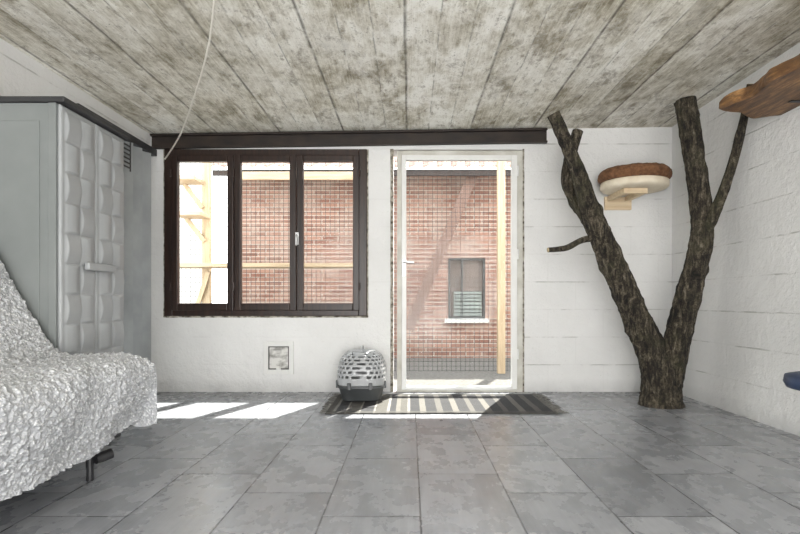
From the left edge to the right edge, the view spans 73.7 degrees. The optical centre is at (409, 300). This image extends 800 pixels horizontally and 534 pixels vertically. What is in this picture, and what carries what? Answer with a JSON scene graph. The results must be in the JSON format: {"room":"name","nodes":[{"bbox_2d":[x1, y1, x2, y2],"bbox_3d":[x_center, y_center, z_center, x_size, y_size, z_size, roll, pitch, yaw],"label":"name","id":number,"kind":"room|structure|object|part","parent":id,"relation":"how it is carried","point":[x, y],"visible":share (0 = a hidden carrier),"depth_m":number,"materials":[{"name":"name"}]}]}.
{"room":"cat room","nodes":[
{"label":"cat room","id":0,"kind":"room"},
{"bbox_2d":[0,38,150,145],"bbox_3d":[-2.445,-0.346,1.115,0.200,2.340,7.430,0,0,0],"label":"wall","id":1,"kind":"structure","parent":0,"point":[20,74],"depth_m":3.38,"materials":[{"name":"white paint"}]},
{"bbox_2d":[76,103,156,361],"bbox_3d":[-2.311,-0.281,4.250,0.065,2.170,1.140,0,0,0],"label":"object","id":2,"kind":"structure","parent":1,"relation":"in","point":[137,154],"depth_m":4.51,"materials":[{"name":"grey plastic"}]},
{"bbox_2d":[124,142,130,171],"bbox_3d":[-2.283,-1.176,4.200,0.009,0.240,0.320,0,0,0],"label":"vent","id":3,"kind":"object","parent":2,"relation":"attached to","point":[128,144],"depth_m":4.35,"materials":[{"name":"grey plastic"}]},
{"bbox_2d":[0,388,799,533],"bbox_3d":[0.014,0.884,1.135,5.118,0.120,7.870,0,0,0],"label":"floor","id":4,"kind":"structure","parent":0,"point":[211,462],"depth_m":2.55,"materials":[{"name":"grey tile"}]},
{"bbox_2d":[0,96,129,437],"bbox_3d":[-2.021,-0.101,2.980,0.629,1.850,0.630,0,0,0],"label":"storage cabinet","id":5,"kind":"object","parent":4,"relation":"on","point":[62,164],"visible":0.75,"depth_m":2.71,"materials":[{"name":"grey plastic"}]},
{"bbox_3d":[-2.031,-1.011,2.980,0.607,0.030,0.630,0,0,0],"label":"lid","id":6,"kind":"part","parent":5,"relation":"part of","materials":[{"name":"grey plastic"}]},
{"bbox_3d":[-1.755,-0.103,2.830,0.038,1.775,0.293,0,0,0],"label":"door","id":7,"kind":"part","parent":5,"relation":"part of","materials":[{"name":"grey plastic"}]},
{"bbox_3d":[-1.720,-0.186,2.970,0.028,0.040,0.260,0,0,0],"label":"cabinet handle","id":8,"kind":"part","parent":5,"relation":"part of","materials":[{"name":"grey plastic"}]},
{"bbox_3d":[-1.755,-0.103,3.130,0.038,1.775,0.293,0,0,0],"label":"door","id":9,"kind":"part","parent":5,"relation":"part of","materials":[{"name":"grey plastic"}]},
{"bbox_2d":[86,448,113,481],"bbox_3d":[-1.776,0.352,1.740,0.831,0.943,1.680,0,0,0],"label":"sofa","id":10,"kind":"object","parent":4,"relation":"on","point":[105,455],"visible":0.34,"depth_m":2.44,"materials":[{"name":"black metal"}]},
{"bbox_2d":[0,260,156,500],"bbox_3d":[-1.754,0.179,1.754,1.007,0.998,1.791,0,0,0],"label":"throw blanket","id":11,"kind":"object","parent":10,"relation":"on","point":[58,410],"visible":1,"depth_m":2.15,"materials":[{"name":"white fabric"}]},
{"bbox_3d":[-1.470,0.693,2.450,0.039,0.262,0.039,0,0,0],"label":"leg","id":12,"kind":"part","parent":10,"relation":"part of","materials":[{"name":"black metal"}]},
{"bbox_3d":[-1.420,0.719,2.470,0.048,0.057,0.079,0,0,34],"label":"hinge knob","id":13,"kind":"part","parent":10,"relation":"part of","materials":[{"name":"black metal"}]},
{"bbox_2d":[320,393,568,413],"bbox_3d":[0.242,0.816,4.280,1.856,0.016,0.812,0,0,0],"label":"rug","id":14,"kind":"object","parent":4,"relation":"on","point":[388,403],"visible":0.94,"depth_m":4.15,"materials":[{"name":"fabric"}]},
{"bbox_2d":[336,345,385,400],"bbox_3d":[-0.400,0.592,4.467,0.412,0.435,0.466,0,0,0],"label":"pet carrier","id":15,"kind":"object","parent":14,"relation":"on","point":[367,362],"visible":1,"depth_m":4.28,"materials":[{"name":"grey plastic"}]},
{"bbox_2d":[547,84,752,409],"bbox_3d":[1.768,-0.347,4.101,1.353,2.342,0.725,0,0,17],"label":"trunk","id":16,"kind":"object","parent":4,"relation":"on","point":[663,361],"visible":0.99,"depth_m":4.05,"materials":[{"name":"brown plant"}]},
{"bbox_2d":[783,371,799,390],"bbox_3d":[1.635,0.551,2.000,0.390,0.545,0.390,0,0,0],"label":"stool","id":17,"kind":"object","parent":4,"relation":"on","point":[791,380],"visible":1,"depth_m":2.03,"materials":[{"name":"blue plastic"}]},
{"bbox_2d":[0,0,799,133],"bbox_3d":[0.014,-1.616,1.135,5.118,0.226,7.870,0,0,0],"label":"ceiling","id":18,"kind":"structure","parent":0,"point":[271,65],"depth_m":3.35,"materials":[{"name":"wood"}]},
{"bbox_2d":[164,0,214,159],"bbox_3d":[-1.525,-1.394,3.634,0.072,0.264,2.612,0,0,-29],"label":"cord","id":19,"kind":"object","parent":18,"relation":"hanging from","point":[213,5],"visible":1,"depth_m":3.21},
{"bbox_2d":[151,127,671,391],"bbox_3d":[0.014,-0.388,4.950,5.118,2.423,0.240,0,0,0],"label":"wall","id":20,"kind":"structure","parent":0,"point":[575,340],"depth_m":4.83,"materials":[{"name":"white paint"}]},
{"bbox_2d":[163,149,164,316],"bbox_3d":[-2.224,-0.613,4.828,0.018,1.517,0.004,0,0,0],"label":"trim","id":21,"kind":"structure","parent":20,"relation":"attached to","point":[163,149],"depth_m":4.83,"materials":[{"name":"grey paint"}]},
{"bbox_2d":[164,149,366,315],"bbox_3d":[-1.304,-0.618,4.817,1.830,1.507,0.145,0,0,0],"label":"window","id":22,"kind":"structure","parent":20,"relation":"in","point":[234,158],"depth_m":4.80,"materials":[{"name":"brown wood"}]},
{"bbox_3d":[-1.870,-0.615,4.825,0.563,1.402,0.059,0,0,0],"label":"casement sash","id":23,"kind":"part","parent":22,"relation":"part of","materials":[{"name":"brown wood"}]},
{"bbox_3d":[-1.304,-0.615,4.825,0.556,1.402,0.059,0,0,0],"label":"casement sash","id":24,"kind":"part","parent":22,"relation":"part of","materials":[{"name":"brown wood"}]},
{"bbox_3d":[-1.014,-0.556,4.770,0.028,0.120,0.051,0,0,0],"label":"handle","id":25,"kind":"part","parent":22,"relation":"part of","materials":[{"name":"metal"}]},
{"bbox_3d":[-0.739,-0.615,4.825,0.564,1.402,0.059,0,0,0],"label":"casement sash","id":26,"kind":"part","parent":22,"relation":"part of","materials":[{"name":"brown wood"}]},
{"bbox_2d":[164,316,367,317],"bbox_3d":[-1.304,0.142,4.828,1.850,0.021,0.004,0,0,0],"label":"trim","id":27,"kind":"structure","parent":20,"relation":"attached to","point":[165,316],"depth_m":4.83,"materials":[{"name":"grey paint"}]},
{"bbox_2d":[263,342,293,373],"bbox_3d":[-1.186,0.514,4.814,0.272,0.294,0.029,0,0,0],"label":"flap","id":28,"kind":"object","parent":20,"relation":"attached to","point":[278,357],"visible":1,"depth_m":4.81,"materials":[{"name":"white plastic"}]},
{"bbox_3d":[-1.186,0.514,4.822,0.168,0.190,0.005,0,0,0],"label":"flap pane","id":29,"kind":"part","parent":28,"relation":"part of","materials":[{"name":"grey plastic"}]},
{"bbox_2d":[150,128,547,148],"bbox_3d":[-0.550,-1.463,4.807,3.570,0.184,0.044,0,0,0],"label":"beam","id":30,"kind":"structure","parent":20,"relation":"attached to","point":[498,135],"depth_m":4.82,"materials":[{"name":"wood"}]},
{"bbox_2d":[367,149,368,315],"bbox_3d":[-0.384,-0.613,4.828,0.020,1.517,0.004,0,0,0],"label":"trim","id":31,"kind":"structure","parent":20,"relation":"attached to","point":[367,149],"depth_m":4.83,"materials":[{"name":"grey paint"}]},
{"bbox_2d":[390,149,393,391],"bbox_3d":[-0.164,-0.276,4.828,0.034,2.200,0.004,0,0,0],"label":"trim","id":32,"kind":"structure","parent":20,"relation":"attached to","point":[391,150],"depth_m":4.83,"materials":[{"name":"grey paint"}]},
{"bbox_2d":[397,151,522,391],"bbox_3d":[0.451,-0.269,4.819,1.137,2.185,0.141,0,0,0],"label":"door","id":33,"kind":"structure","parent":20,"relation":"in","point":[516,157],"depth_m":4.82,"materials":[{"name":"beige paint"}]},
{"bbox_3d":[-0.015,-0.301,4.777,0.104,0.150,0.057,0,0,0],"label":"handle","id":34,"kind":"part","parent":33,"relation":"part of","materials":[{"name":"metal"}]},
{"bbox_2d":[523,149,524,391],"bbox_3d":[1.027,-0.276,4.828,0.019,2.200,0.004,0,0,0],"label":"trim","id":35,"kind":"structure","parent":20,"relation":"attached to","point":[523,149],"depth_m":4.83,"materials":[{"name":"grey paint"}]},
{"bbox_2d":[597,162,672,209],"bbox_3d":[1.906,-0.970,4.534,0.595,0.299,0.590,0,0,0],"label":"bed","id":36,"kind":"object","parent":20,"relation":"attached to","point":[632,181],"visible":0.99,"depth_m":4.38,"materials":[{"name":"beige fabric"}]},
{"bbox_2d":[672,42,799,435],"bbox_3d":[2.473,-0.379,1.115,0.200,2.405,7.430,0,0,0],"label":"wall","id":37,"kind":"structure","parent":0,"point":[746,337],"depth_m":3.72,"materials":[{"name":"white paint"}]},
{"bbox_2d":[719,54,799,118],"bbox_3d":[2.148,-1.183,2.845,0.448,0.155,1.303,0,0,0],"label":"wall shelf","id":38,"kind":"object","parent":37,"relation":"attached to","point":[777,92],"visible":1,"depth_m":3.11,"materials":[{"name":"brown wood"}]},
{"label":"outside","id":39,"kind":"structure","parent":0,"visible":0},
{"bbox_2d":[394,358,510,387],"bbox_3d":[0.000,0.939,10.535,18.000,0.170,10.930,0,0,0],"label":"ground","id":40,"kind":"structure","parent":39,"point":[416,376],"depth_m":6.28,"materials":[{"name":"white concrete"}]},
{"bbox_2d":[180,163,201,302],"bbox_3d":[-5.360,-0.611,7.125,5.280,2.930,0.250,0,0,0],"label":"wall","id":41,"kind":"structure","parent":40,"relation":"on","point":[196,246],"depth_m":7.00,"materials":[{"name":"white paint"}]},
{"bbox_2d":[180,157,510,373],"bbox_3d":[-0.414,-0.671,6.150,5.790,3.050,0.380,0,0,0],"label":"enclosure","id":42,"kind":"object","parent":40,"relation":"on","point":[205,293],"visible":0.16,"depth_m":6.30,"materials":[{"name":"brown wood"}]},
{"bbox_2d":[180,175,204,184],"bbox_3d":[-2.587,-1.383,6.109,0.354,0.045,0.299,0,0,0],"label":"shelf","id":43,"kind":"object","parent":42,"relation":"attached to","point":[184,179],"depth_m":6.07,"materials":[{"name":"brown wood"}]},
{"bbox_2d":[180,211,210,218],"bbox_3d":[-2.492,-0.982,6.109,0.307,0.045,0.299,0,0,0],"label":"shelf","id":44,"kind":"object","parent":42,"relation":"attached to","point":[183,214],"depth_m":6.04,"materials":[{"name":"brown wood"}]},
{"bbox_3d":[-2.398,-0.636,6.300,0.090,2.980,0.080,0,0,0],"label":"post","id":45,"kind":"part","parent":42,"relation":"part of","materials":[{"name":"brown wood"}]},
{"bbox_2d":[180,263,352,268],"bbox_3d":[-1.607,-0.403,6.109,2.079,0.045,0.299,0,0,0],"label":"shelf","id":46,"kind":"object","parent":42,"relation":"attached to","point":[182,265],"depth_m":5.96,"materials":[{"name":"brown wood"}]},
{"bbox_3d":[-1.288,-1.465,6.245,1.441,0.094,0.029,0,0,0],"label":"rail","id":47,"kind":"part","parent":42,"relation":"part of","materials":[{"name":"brown wood"}]},
{"bbox_3d":[1.075,-0.636,6.300,0.090,2.980,0.080,0,0,0],"label":"post","id":48,"kind":"part","parent":42,"relation":"part of","materials":[{"name":"brown wood"}]},
{"bbox_2d":[212,157,510,357],"bbox_3d":[2.600,-1.323,9.050,10.900,4.355,3.200,0,0,0],"label":"brick building","id":49,"kind":"structure","parent":40,"relation":"on","point":[416,177],"depth_m":8.00,"materials":[{"name":"red brick"}]},
{"bbox_2d":[406,169,477,331],"bbox_3d":[0.451,-0.731,7.675,1.113,2.348,0.071,0,0,-9],"label":"plank","id":50,"kind":"object","parent":49,"relation":"attached to","point":[466,190],"visible":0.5,"depth_m":7.65,"materials":[{"name":"beige wood"}]},
{"bbox_3d":[0.850,0.294,7.975,0.660,0.060,0.090,0,0,0],"label":"window sill","id":51,"kind":"part","parent":49,"relation":"part of","materials":[{"name":"white paint"}]}
]}

